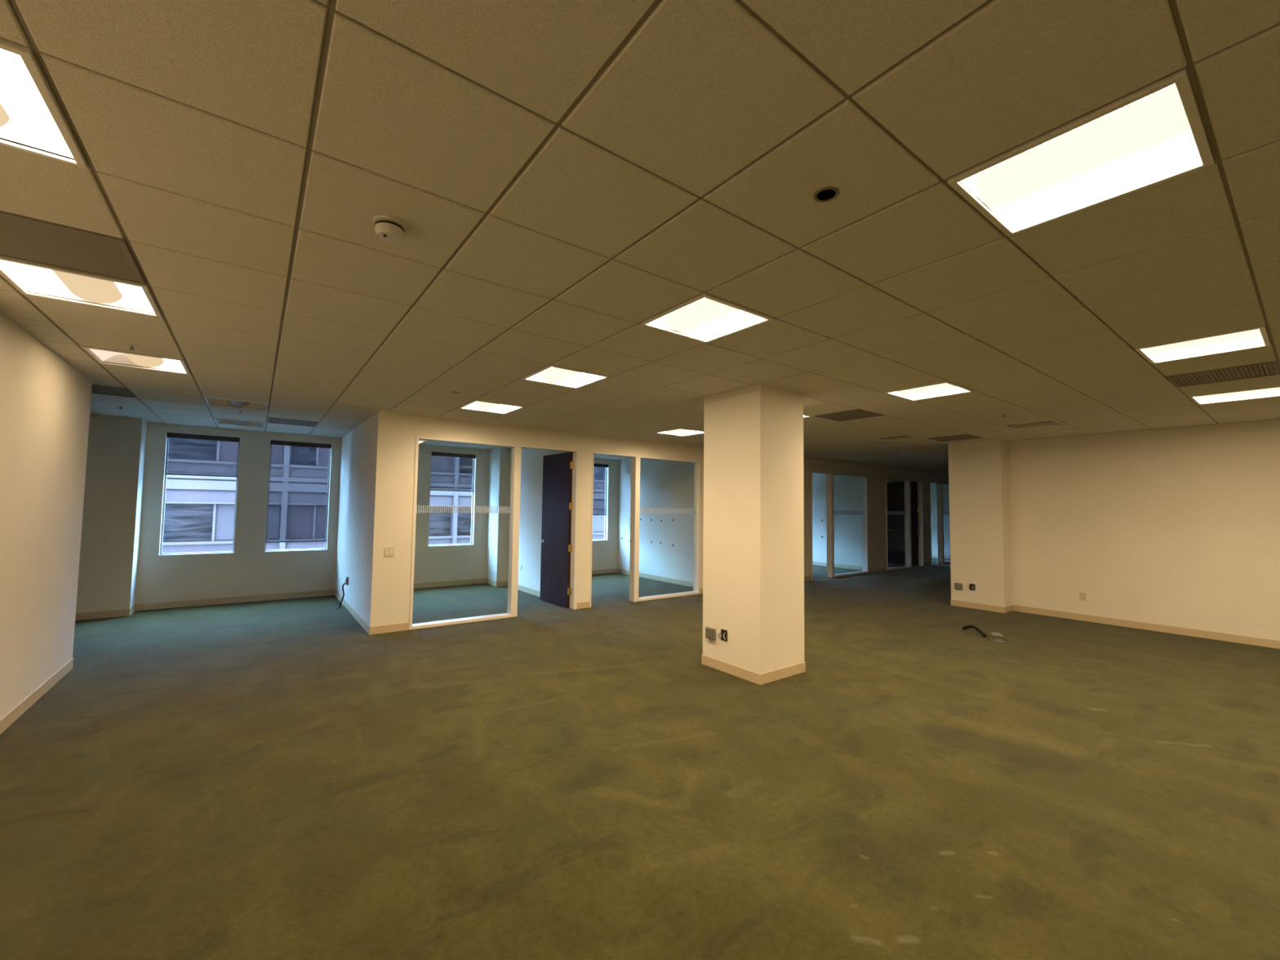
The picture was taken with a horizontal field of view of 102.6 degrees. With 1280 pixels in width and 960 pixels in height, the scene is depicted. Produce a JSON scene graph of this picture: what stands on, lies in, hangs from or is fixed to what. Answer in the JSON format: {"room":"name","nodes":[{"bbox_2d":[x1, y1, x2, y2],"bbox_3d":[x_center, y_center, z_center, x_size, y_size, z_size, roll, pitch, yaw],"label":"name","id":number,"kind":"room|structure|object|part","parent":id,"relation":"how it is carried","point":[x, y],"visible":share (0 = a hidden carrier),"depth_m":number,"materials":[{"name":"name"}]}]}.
{"room":"open-plan office","nodes":[
{"label":"open-plan office","id":0,"kind":"room"},
{"bbox_2d":[0,311,92,719],"bbox_3d":[-2.036,0.205,0.381,0.120,2.804,11.470,3,-4,-37],"label":"wall","id":1,"kind":"structure","parent":0,"point":[45,401],"depth_m":3.94,"materials":[{"name":"beige paint"}]},
{"bbox_2d":[0,657,73,733],"bbox_3d":[-2.056,1.555,0.317,0.126,0.100,11.466,3,-4,-37],"label":"baseboard","id":2,"kind":"structure","parent":1,"relation":"attached to","point":[28,702],"depth_m":4.04,"materials":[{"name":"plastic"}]},
{"bbox_2d":[334,410,387,626],"bbox_3d":[-4.308,0.575,7.803,0.100,2.804,3.420,3,-4,-37],"label":"wall","id":3,"kind":"structure","parent":0,"point":[363,449],"depth_m":7.08,"materials":[{"name":"white paint"}]},
{"bbox_2d":[345,577,348,585],"bbox_3d":[-4.501,1.550,7.878,0.037,0.118,0.075,3,-4,-37],"label":"wall outlet","id":4,"kind":"object","parent":3,"relation":"attached to","point":[346,578],"visible":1,"depth_m":7.85,"materials":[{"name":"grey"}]},
{"bbox_2d":[135,422,618,604],"bbox_3d":[-0.186,0.770,13.119,25.500,3.092,0.130,3,-4,-37],"label":"wall","id":5,"kind":"structure","parent":0,"point":[249,571],"depth_m":8.49,"materials":[{"name":"beige paint"}]},
{"bbox_2d":[160,437,239,555],"bbox_3d":[-6.908,0.225,8.079,0.885,1.865,0.118,3,-4,-37],"label":"window","id":6,"kind":"structure","parent":5,"relation":"in","point":[166,475],"depth_m":7.91,"materials":[{"name":"silver metal"}]},
{"bbox_3d":[-6.908,1.153,8.013,0.883,0.005,0.077,3,-4,-37],"label":"sill","id":7,"kind":"part","parent":6,"relation":"part of","materials":[{"name":"grey"}]},
{"bbox_2d":[165,432,239,477],"bbox_3d":[-6.886,-0.385,8.094,0.877,0.642,0.066,3,-4,-37],"label":"roller blind","id":8,"kind":"object","parent":6,"relation":"attached to","point":[191,455],"visible":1,"depth_m":8.10,"materials":[{"name":"grey fabric"}]},
{"bbox_2d":[264,440,331,551],"bbox_3d":[-5.881,0.280,8.850,0.885,1.865,0.118,3,-4,-37],"label":"window","id":9,"kind":"structure","parent":5,"relation":"in","point":[325,548],"depth_m":8.84,"materials":[{"name":"silver metal"}]},
{"bbox_3d":[-5.881,1.208,8.784,0.883,0.005,0.077,3,-4,-37],"label":"sill","id":10,"kind":"part","parent":9,"relation":"part of","materials":[{"name":"grey"}]},
{"bbox_2d":[266,440,331,542],"bbox_3d":[-5.867,0.206,8.835,0.877,1.717,0.066,3,-4,-37],"label":"roller blind","id":11,"kind":"object","parent":9,"relation":"attached to","point":[299,472],"visible":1,"depth_m":8.84,"materials":[{"name":"grey fabric"}]},
{"bbox_2d":[428,457,475,546],"bbox_3d":[-3.813,0.390,10.401,0.890,1.865,0.118,3,-4,-37],"label":"window","id":12,"kind":"structure","parent":5,"relation":"in","point":[471,537],"depth_m":10.63,"materials":[{"name":"silver metal"}]},
{"bbox_2d":[430,451,475,491],"bbox_3d":[-3.792,-0.158,10.412,0.882,0.767,0.066,3,-4,-37],"label":"roller blind","id":13,"kind":"object","parent":12,"relation":"attached to","point":[450,472],"visible":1,"depth_m":10.42,"materials":[{"name":"grey fabric"}]},
{"bbox_3d":[-3.813,1.318,10.335,0.888,0.005,0.077,3,-4,-37],"label":"sill","id":14,"kind":"part","parent":12,"relation":"part of","materials":[{"name":"grey"}]},
{"bbox_2d":[75,555,950,635],"bbox_3d":[0.864,2.201,11.619,25.500,0.100,3.426,3,-4,-37],"label":"baseboard","id":15,"kind":"structure","parent":5,"relation":"attached to","point":[126,612],"depth_m":8.40,"materials":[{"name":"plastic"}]},
{"bbox_2d":[592,509,606,541],"bbox_3d":[-1.172,0.531,12.383,0.880,1.865,0.118,3,-4,-37],"label":"window","id":16,"kind":"structure","parent":5,"relation":"in","point":[606,509],"depth_m":12.62,"materials":[{"name":"silver metal"}]},
{"bbox_2d":[592,463,608,515],"bbox_3d":[-1.154,0.225,12.381,0.872,1.252,0.066,3,-4,-37],"label":"roller blind","id":17,"kind":"object","parent":5,"relation":"attached to","point":[599,502],"visible":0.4,"depth_m":12.54,"materials":[{"name":"grey fabric"}]},
{"bbox_2d":[506,448,570,591],"bbox_3d":[-2.002,0.702,9.608,0.100,2.804,3.300,3,-4,-37],"label":"wall","id":18,"kind":"structure","parent":0,"point":[531,460],"depth_m":9.58,"materials":[{"name":"white paint"}]},
{"bbox_2d":[0,0,1279,474],"bbox_3d":[4.303,-0.896,7.254,25.500,0.320,14.750,3,-4,-37],"label":"ceiling","id":19,"kind":"structure","parent":0,"point":[562,177],"depth_m":2.04,"materials":[{"name":"tile"}]},
{"bbox_2d":[0,37,88,169],"bbox_3d":[-2.020,-1.201,1.416,0.590,0.152,0.590,3,-4,-37],"label":"ceiling light","id":20,"kind":"object","parent":19,"relation":"hanging from","point":[33,122],"visible":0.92,"depth_m":1.65,"materials":[{"name":"white plastic"}]},
{"bbox_2d":[0,102,9,126],"bbox_3d":[-2.021,-1.179,1.415,0.230,0.075,0.540,3,-4,-37],"label":"basket","id":21,"kind":"object","parent":20,"relation":"on","point":[4,115],"depth_m":1.67,"materials":[{"name":"white plastic"}]},
{"bbox_2d":[0,210,146,284],"bbox_3d":[-2.753,-1.119,2.388,0.590,0.070,0.590,3,-4,-37],"label":"ceiling vent","id":22,"kind":"object","parent":19,"relation":"in","point":[23,238],"visible":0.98,"depth_m":2.41,"materials":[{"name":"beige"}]},
{"bbox_2d":[0,257,161,317],"bbox_3d":[-3.119,-1.137,2.877,0.590,0.152,0.590,3,-4,-37],"label":"ceiling light","id":23,"kind":"object","parent":19,"relation":"hanging from","point":[28,278],"visible":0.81,"depth_m":2.95,"materials":[{"name":"white plastic"}]},
{"bbox_2d":[52,270,122,303],"bbox_3d":[-3.120,-1.114,2.875,0.230,0.075,0.540,3,-4,-37],"label":"basket","id":24,"kind":"object","parent":23,"relation":"on","point":[77,288],"depth_m":2.96,"materials":[{"name":"beige plastic"}]},
{"bbox_2d":[91,384,135,397],"bbox_3d":[-5.805,-0.995,5.430,0.590,0.070,0.590,3,-4,-37],"label":"ceiling vent","id":25,"kind":"object","parent":19,"relation":"in","point":[95,388],"visible":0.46,"depth_m":5.53,"materials":[{"name":"black metal"}]},
{"bbox_2d":[125,343,138,350],"bbox_3d":[-3.852,-1.004,3.889,0.072,0.036,0.072,3,-4,-37],"label":"sprinkler","id":26,"kind":"object","parent":19,"relation":"attached to","point":[131,346],"visible":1,"depth_m":3.88,"materials":[{"name":"white metal"}]},
{"bbox_2d":[80,345,190,374],"bbox_3d":[-4.218,-1.072,4.337,0.590,0.152,0.590,3,-4,-37],"label":"ceiling light","id":27,"kind":"object","parent":19,"relation":"hanging from","point":[104,356],"visible":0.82,"depth_m":4.43,"materials":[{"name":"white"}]},
{"bbox_2d":[124,353,164,367],"bbox_3d":[-4.219,-1.050,4.336,0.230,0.075,0.540,3,-4,-37],"label":"basket","id":28,"kind":"object","parent":27,"relation":"on","point":[131,360],"depth_m":4.45,"materials":[{"name":"beige plastic"}]},
{"bbox_2d":[203,395,268,410],"bbox_3d":[-4.830,-0.982,6.163,0.590,0.152,0.590,3,-4,-37],"label":"ceiling light","id":29,"kind":"object","parent":19,"relation":"hanging from","point":[210,401],"visible":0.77,"depth_m":6.28,"materials":[{"name":"beige"}]},
{"bbox_2d":[226,400,249,406],"bbox_3d":[-4.830,-0.960,6.162,0.230,0.075,0.540,3,-4,-37],"label":"basket","id":30,"kind":"object","parent":29,"relation":"on","point":[229,402],"depth_m":6.24,"materials":[{"name":"beige"}]},
{"bbox_2d":[213,417,266,427],"bbox_3d":[-5.929,-0.918,7.623,0.590,0.152,0.590,3,-4,-37],"label":"ceiling light","id":31,"kind":"object","parent":19,"relation":"hanging from","point":[224,421],"visible":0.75,"depth_m":7.74,"materials":[{"name":"beige"}]},
{"bbox_2d":[232,420,249,424],"bbox_3d":[-5.929,-0.895,7.622,0.230,0.075,0.540,3,-4,-37],"label":"basket","id":32,"kind":"object","parent":31,"relation":"on","point":[234,422],"depth_m":7.72,"materials":[{"name":"beige metal"}]},
{"bbox_2d":[267,417,318,426],"bbox_3d":[-5.076,-0.874,7.500,0.590,0.070,0.590,3,-4,-37],"label":"ceiling vent","id":33,"kind":"object","parent":19,"relation":"in","point":[270,420],"visible":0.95,"depth_m":7.50,"materials":[{"name":"black metal"}]},
{"bbox_2d":[372,213,406,243],"bbox_3d":[-1.050,-1.044,2.149,0.128,0.070,0.128,3,-4,-37],"label":"smoke detector","id":34,"kind":"object","parent":19,"relation":"attached to","point":[389,228],"visible":1,"depth_m":2.11,"materials":[{"name":"white plastic"}]},
{"bbox_2d":[458,399,524,413],"bbox_3d":[-1.782,-0.943,6.164,0.590,0.152,0.590,3,-4,-37],"label":"ceiling light","id":35,"kind":"object","parent":19,"relation":"hanging from","point":[476,405],"visible":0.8,"depth_m":6.28,"materials":[{"name":"white plastic"}]},
{"bbox_2d":[521,364,609,388],"bbox_3d":[-0.683,-1.007,4.704,0.590,0.152,0.590,3,-4,-37],"label":"ceiling light","id":36,"kind":"object","parent":19,"relation":"hanging from","point":[551,374],"visible":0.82,"depth_m":4.80,"materials":[{"name":"white plastic"}]},
{"bbox_2d":[655,427,703,436],"bbox_3d":[0.654,-0.813,7.992,0.590,0.152,0.590,3,-4,-37],"label":"ceiling light","id":37,"kind":"object","parent":19,"relation":"hanging from","point":[680,431],"visible":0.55,"depth_m":8.11,"materials":[{"name":"white plastic"}]},
{"bbox_2d":[640,292,773,342],"bbox_3d":[0.416,-1.071,3.244,0.590,0.152,0.590,3,-4,-37],"label":"ceiling light","id":38,"kind":"object","parent":19,"relation":"hanging from","point":[705,317],"visible":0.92,"depth_m":3.29,"materials":[{"name":"white plastic"}]},
{"bbox_2d":[803,413,811,417],"bbox_3d":[1.753,-0.877,6.531,0.590,0.152,0.590,3,-4,-37],"label":"ceiling light","id":39,"kind":"object","parent":19,"relation":"hanging from","point":[804,415],"visible":0.16,"depth_m":6.45,"materials":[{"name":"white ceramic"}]},
{"bbox_2d":[813,186,839,202],"bbox_3d":[0.696,-1.065,1.917,0.092,0.005,0.092,3,-4,-37],"label":"recessed light","id":40,"kind":"object","parent":19,"relation":"attached to","point":[827,193],"visible":1,"depth_m":1.91,"materials":[{"name":"brown metal"}]},
{"bbox_2d":[816,189,835,199],"bbox_3d":[0.696,-1.066,1.917,0.068,0.002,0.068,3,-4,-37],"label":"grille","id":41,"kind":"object","parent":40,"relation":"attached to","point":[821,194],"depth_m":1.91,"materials":[{"name":"black metal"}]},
{"bbox_2d":[813,408,884,421],"bbox_3d":[2.606,-0.834,6.408,0.590,0.070,0.590,3,-4,-37],"label":"ceiling vent","id":42,"kind":"object","parent":19,"relation":"in","point":[855,414],"visible":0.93,"depth_m":6.39,"materials":[{"name":"brown"}]},
{"bbox_2d":[870,434,924,441],"bbox_3d":[4.189,-0.748,8.359,0.590,0.152,0.590,3,-4,-37],"label":"ceiling light","id":43,"kind":"object","parent":19,"relation":"hanging from","point":[899,437],"visible":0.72,"depth_m":8.45,"materials":[{"name":"beige"}]},
{"bbox_2d":[879,435,910,439],"bbox_3d":[4.188,-0.725,8.357,0.230,0.075,0.540,3,-4,-37],"label":"basket","id":44,"kind":"object","parent":43,"relation":"on","point":[905,435],"depth_m":8.37,"materials":[{"name":"beige metal"}]},
{"bbox_2d":[884,380,973,400],"bbox_3d":[2.852,-0.942,5.071,0.590,0.152,0.590,3,-4,-37],"label":"ceiling light","id":45,"kind":"object","parent":19,"relation":"hanging from","point":[947,388],"visible":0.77,"depth_m":5.13,"materials":[{"name":"white plastic"}]},
{"bbox_2d":[897,382,955,395],"bbox_3d":[2.851,-0.919,5.070,0.230,0.075,0.540,3,-4,-37],"label":"basket","id":46,"kind":"object","parent":45,"relation":"on","point":[944,385],"depth_m":5.04,"materials":[{"name":"white plastic"}]},
{"bbox_2d":[927,434,982,441],"bbox_3d":[5.042,-0.704,8.235,0.590,0.070,0.590,3,-4,-37],"label":"ceiling vent","id":47,"kind":"object","parent":19,"relation":"in","point":[962,437],"visible":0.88,"depth_m":8.23,"materials":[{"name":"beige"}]},
{"bbox_2d":[932,435,977,440],"bbox_3d":[5.041,-0.683,8.234,0.546,0.016,0.546,3,-4,-37],"label":"grille","id":48,"kind":"object","parent":47,"relation":"attached to","point":[954,437],"depth_m":8.23,"materials":[{"name":"brown"}]},
{"bbox_2d":[999,418,1067,430],"bbox_3d":[5.288,-0.812,6.898,0.590,0.152,0.590,3,-4,-37],"label":"ceiling light","id":49,"kind":"object","parent":19,"relation":"hanging from","point":[1048,423],"visible":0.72,"depth_m":6.97,"materials":[{"name":"white plastic"}]},
{"bbox_2d":[1008,420,1055,426],"bbox_3d":[5.287,-0.789,6.897,0.230,0.075,0.540,3,-4,-37],"label":"basket","id":50,"kind":"object","parent":49,"relation":"on","point":[1048,421],"depth_m":6.88,"materials":[{"name":"beige"}]},
{"bbox_2d":[947,68,1213,236],"bbox_3d":[1.515,-1.136,1.783,0.590,0.152,0.590,3,-4,-37],"label":"ceiling light","id":51,"kind":"object","parent":19,"relation":"hanging from","point":[1155,134],"visible":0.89,"depth_m":1.77,"materials":[{"name":"white plastic"}]},
{"bbox_2d":[1134,324,1270,364],"bbox_3d":[3.951,-1.006,3.611,0.590,0.152,0.590,3,-4,-37],"label":"ceiling light","id":52,"kind":"object","parent":19,"relation":"hanging from","point":[1255,337],"visible":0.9,"depth_m":3.64,"materials":[{"name":"white plastic"}]},
{"bbox_2d":[1145,328,1261,355],"bbox_3d":[3.950,-0.984,3.609,0.230,0.075,0.540,3,-4,-37],"label":"basket","id":53,"kind":"object","parent":52,"relation":"on","point":[1252,333],"depth_m":3.56,"materials":[{"name":"white plastic"}]},
{"bbox_2d":[1166,360,1279,386],"bbox_3d":[4.925,-0.915,4.339,0.590,0.070,0.590,3,-4,-37],"label":"ceiling vent","id":54,"kind":"object","parent":19,"relation":"in","point":[1228,374],"visible":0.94,"depth_m":4.32,"materials":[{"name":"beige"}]},
{"bbox_2d":[1188,386,1279,404],"bbox_3d":[5.899,-0.902,5.072,0.590,0.152,0.590,3,-4,-37],"label":"ceiling light","id":55,"kind":"object","parent":19,"relation":"hanging from","point":[1268,392],"visible":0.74,"depth_m":5.13,"materials":[{"name":"white plastic"}]},
{"bbox_2d":[1195,386,1279,399],"bbox_3d":[5.899,-0.880,5.071,0.230,0.075,0.540,3,-4,-37],"label":"basket","id":56,"kind":"object","parent":55,"relation":"on","point":[1272,388],"depth_m":5.03,"materials":[{"name":"white plastic"}]},
{"bbox_2d":[0,557,1279,959],"bbox_3d":[4.174,2.117,7.212,25.500,0.120,15.050,3,-4,-37],"label":"floor","id":57,"kind":"structure","parent":0,"point":[279,779],"depth_m":2.98,"materials":[{"name":"green carpet"}]},
{"bbox_2d":[75,414,146,613],"bbox_3d":[-7.584,0.501,7.213,0.770,2.804,0.430,3,-4,-37],"label":"wall pier","id":58,"kind":"object","parent":57,"relation":"on","point":[108,571],"visible":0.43,"depth_m":7.13,"materials":[{"name":"beige paint"}]},
{"bbox_2d":[335,582,345,608],"bbox_3d":[-4.608,1.778,7.878,0.207,0.409,0.046,-1,-3,26],"label":"power cord","id":59,"kind":"object","parent":57,"relation":"on","point":[343,590],"visible":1,"depth_m":7.84,"materials":[{"name":"black rubber"}]},
{"bbox_2d":[485,447,510,584],"bbox_3d":[-2.937,0.743,10.593,0.210,2.804,0.600,3,-4,-37],"label":"wall pier","id":60,"kind":"object","parent":57,"relation":"on","point":[499,458],"visible":0.86,"depth_m":10.40,"materials":[{"name":"white paint"}]},
{"bbox_2d":[962,625,986,637],"bbox_3d":[4.444,1.990,6.826,0.048,0.104,0.445,1,-3,0],"label":"cable","id":61,"kind":"object","parent":57,"relation":"on","point":[966,627],"visible":1,"depth_m":6.77,"materials":[{"name":"black rubber"}]},
{"bbox_2d":[989,631,1004,642],"bbox_3d":[4.484,1.976,6.443,0.120,0.088,0.160,0,-3,18],"label":"box","id":62,"kind":"object","parent":57,"relation":"on","point":[996,637],"visible":1,"depth_m":6.40,"materials":[{"name":"grey plastic"}]},
{"bbox_3d":[4.485,1.942,6.447,0.110,0.021,0.144,0,-3,18],"label":"lid","id":63,"kind":"part","parent":62,"relation":"part of","materials":[{"name":"grey plastic"}]},
{"bbox_2d":[617,458,693,582],"bbox_3d":[0.483,0.834,11.472,0.100,2.804,3.300,3,-4,-37],"label":"wall","id":64,"kind":"structure","parent":0,"point":[664,484],"depth_m":11.41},
{"bbox_2d":[378,411,948,630],"bbox_3d":[4.392,0.927,12.268,19.190,2.804,0.120,3,-4,-37],"label":"wall","id":65,"kind":"structure","parent":0,"point":[402,429],"depth_m":8.13,"materials":[{"name":"beige paint"}]},
{"bbox_2d":[383,546,394,556],"bbox_3d":[-3.174,0.912,6.494,0.118,0.118,0.010,3,-4,-37],"label":"light switch","id":66,"kind":"object","parent":65,"relation":"attached to","point":[388,552],"visible":1,"depth_m":6.49,"materials":[{"name":"beige plastic"}]},
{"bbox_2d":[408,435,521,630],"bbox_3d":[-2.407,0.711,7.161,1.480,2.512,0.144,3,-4,-37],"label":"window","id":67,"kind":"structure","parent":65,"relation":"in","point":[516,453],"depth_m":7.44,"materials":[{"name":"white paint"}]},
{"bbox_2d":[521,445,577,609],"bbox_3d":[-1.696,0.779,8.250,0.969,2.512,1.029,3,-4,-37],"label":"door","id":68,"kind":"structure","parent":65,"relation":"in","point":[559,492],"depth_m":8.40,"materials":[{"name":"brown wood"}]},
{"bbox_2d":[590,451,635,607],"bbox_3d":[-0.748,0.829,8.962,0.879,2.512,1.029,3,-4,-37],"label":"door frame","id":69,"kind":"structure","parent":65,"relation":"in","point":[593,453],"depth_m":8.33,"materials":[{"name":"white wood"}]},
{"bbox_2d":[629,455,700,602],"bbox_3d":[0.486,0.865,9.332,1.540,2.512,0.144,3,-4,-37],"label":"window","id":70,"kind":"structure","parent":65,"relation":"in","point":[635,461],"depth_m":8.96,"materials":[{"name":"white paint"}]},
{"bbox_2d":[811,471,831,579],"bbox_3d":[3.984,1.081,12.511,0.799,2.512,1.029,3,-4,-37],"label":"door frame","id":71,"kind":"structure","parent":65,"relation":"in","point":[811,471],"depth_m":11.89,"materials":[{"name":"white wood"}]},
{"bbox_2d":[826,472,868,577],"bbox_3d":[5.225,1.118,12.887,1.640,2.512,0.144,3,-4,-37],"label":"window","id":72,"kind":"structure","parent":65,"relation":"in","point":[830,512],"depth_m":12.49,"materials":[{"name":"white paint"}]},
{"bbox_2d":[885,477,911,570],"bbox_3d":[7.191,1.222,14.362,1.380,2.512,0.144,3,-4,-37],"label":"window","id":73,"kind":"structure","parent":65,"relation":"in","point":[907,513],"depth_m":14.67,"materials":[{"name":"glass"}]},
{"bbox_2d":[886,480,924,566],"bbox_3d":[7.771,1.283,15.352,0.739,2.512,1.029,3,-4,-37],"label":"door","id":74,"kind":"structure","parent":65,"relation":"in","point":[895,491],"depth_m":15.56,"materials":[{"name":"brown wood"}]},
{"bbox_3d":[8.035,1.267,14.994,0.730,2.512,0.140,3,-4,-37],"label":"frame","id":75,"kind":"part","parent":74,"relation":"part of","materials":[{"name":"white paint"}]},
{"bbox_2d":[929,481,941,564],"bbox_3d":[8.755,1.335,16.090,0.759,2.512,1.029,3,-4,-37],"label":"door","id":76,"kind":"structure","parent":65,"relation":"in","point":[930,482],"depth_m":15.48,"materials":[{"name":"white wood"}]},
{"bbox_2d":[936,482,950,564],"bbox_3d":[10.005,1.372,16.472,1.700,2.512,0.144,3,-4,-37],"label":"window","id":77,"kind":"structure","parent":65,"relation":"in","point":[940,513],"depth_m":15.96,"materials":[{"name":"clear glass"}]},
{"bbox_2d":[701,384,805,684],"bbox_3d":[1.161,0.512,5.287,0.682,2.801,0.777,3,-4,-37],"label":"square column","id":78,"kind":"structure","parent":0,"point":[753,545],"depth_m":5.01,"materials":[{"name":"paint"}]},
{"bbox_2d":[705,626,715,639],"bbox_3d":[0.714,1.559,5.215,0.042,0.105,0.115,3,-4,-37],"label":"wall box","id":79,"kind":"object","parent":78,"relation":"attached to","point":[710,633],"visible":1,"depth_m":5.19,"materials":[{"name":"grey"}]},
{"bbox_2d":[717,628,727,641],"bbox_3d":[0.816,1.538,5.073,0.056,0.108,0.088,3,-4,-37],"label":"socket","id":80,"kind":"object","parent":78,"relation":"attached to","point":[723,633],"visible":1,"depth_m":5.08,"materials":[{"name":"black plastic"}]},
{"bbox_3d":[1.144,1.860,5.215,0.682,0.100,0.777,3,-4,-37],"label":"baseboard","id":81,"kind":"part","parent":78,"relation":"part of","materials":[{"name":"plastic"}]},
{"bbox_2d":[812,472,862,566],"bbox_3d":[5.255,1.088,15.052,0.100,2.804,3.300,3,-4,-37],"label":"wall","id":82,"kind":"structure","parent":0,"point":[847,490],"depth_m":14.43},
{"bbox_2d":[886,479,911,482],"bbox_3d":[7.492,1.208,16.730,0.100,2.804,3.300,3,-4,-37],"label":"wall","id":83,"kind":"structure","parent":0,"point":[887,480],"depth_m":16.11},
{"bbox_2d":[930,483,950,555],"bbox_3d":[9.874,1.334,18.517,0.100,2.804,3.300,3,-4,-37],"label":"wall","id":84,"kind":"structure","parent":0,"point":[933,486],"depth_m":17.77,"materials":[{"name":"white paint"}]},
{"bbox_2d":[947,440,1013,613],"bbox_3d":[5.865,0.760,8.782,0.642,2.801,0.802,3,-4,-37],"label":"wall column","id":85,"kind":"structure","parent":0,"point":[980,517],"depth_m":8.53,"materials":[{"name":"paint"}]},
{"bbox_2d":[954,582,962,590],"bbox_3d":[5.424,1.809,8.735,0.042,0.105,0.115,3,-4,-37],"label":"wall box","id":86,"kind":"object","parent":85,"relation":"attached to","point":[957,585],"visible":1,"depth_m":8.72,"materials":[{"name":"grey metal"}]},
{"bbox_2d":[968,583,975,591],"bbox_3d":[5.543,1.792,8.569,0.056,0.108,0.088,3,-4,-37],"label":"socket","id":87,"kind":"object","parent":85,"relation":"attached to","point":[971,586],"visible":1,"depth_m":8.58,"materials":[{"name":"black plastic"}]},
{"bbox_3d":[5.848,2.109,8.709,0.642,0.100,0.802,3,-4,-37],"label":"baseboard","id":88,"kind":"part","parent":85,"relation":"part of","materials":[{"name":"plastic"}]},
{"bbox_2d":[1008,419,1279,640],"bbox_3d":[8.386,0.621,5.607,0.140,2.804,7.320,3,-4,-37],"label":"wall","id":89,"kind":"structure","parent":0,"point":[1175,526],"depth_m":7.13,"materials":[{"name":"beige paint"}]},
{"bbox_2d":[1079,592,1085,600],"bbox_3d":[6.655,1.753,7.710,0.008,0.118,0.075,3,-4,-37],"label":"wall outlet","id":90,"kind":"object","parent":89,"relation":"attached to","point":[1082,595],"visible":1,"depth_m":7.71,"materials":[{"name":"beige plastic"}]},
{"bbox_2d":[1013,604,1279,648],"bbox_3d":[8.310,1.967,5.490,0.006,0.100,7.300,3,-4,-37],"label":"baseboard","id":91,"kind":"structure","parent":89,"relation":"attached to","point":[1271,643],"depth_m":7.07,"materials":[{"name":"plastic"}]},
{"label":"outside","id":92,"kind":"structure","parent":0,"visible":0},
{"bbox_2d":[162,475,604,553],"bbox_3d":[-12.394,6.609,33.899,85.400,21.434,12.500,3,-4,-37],"label":"office building","id":93,"kind":"structure","parent":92,"point":[199,515],"depth_m":22.41,"materials":[{"name":"stone"}]}
]}

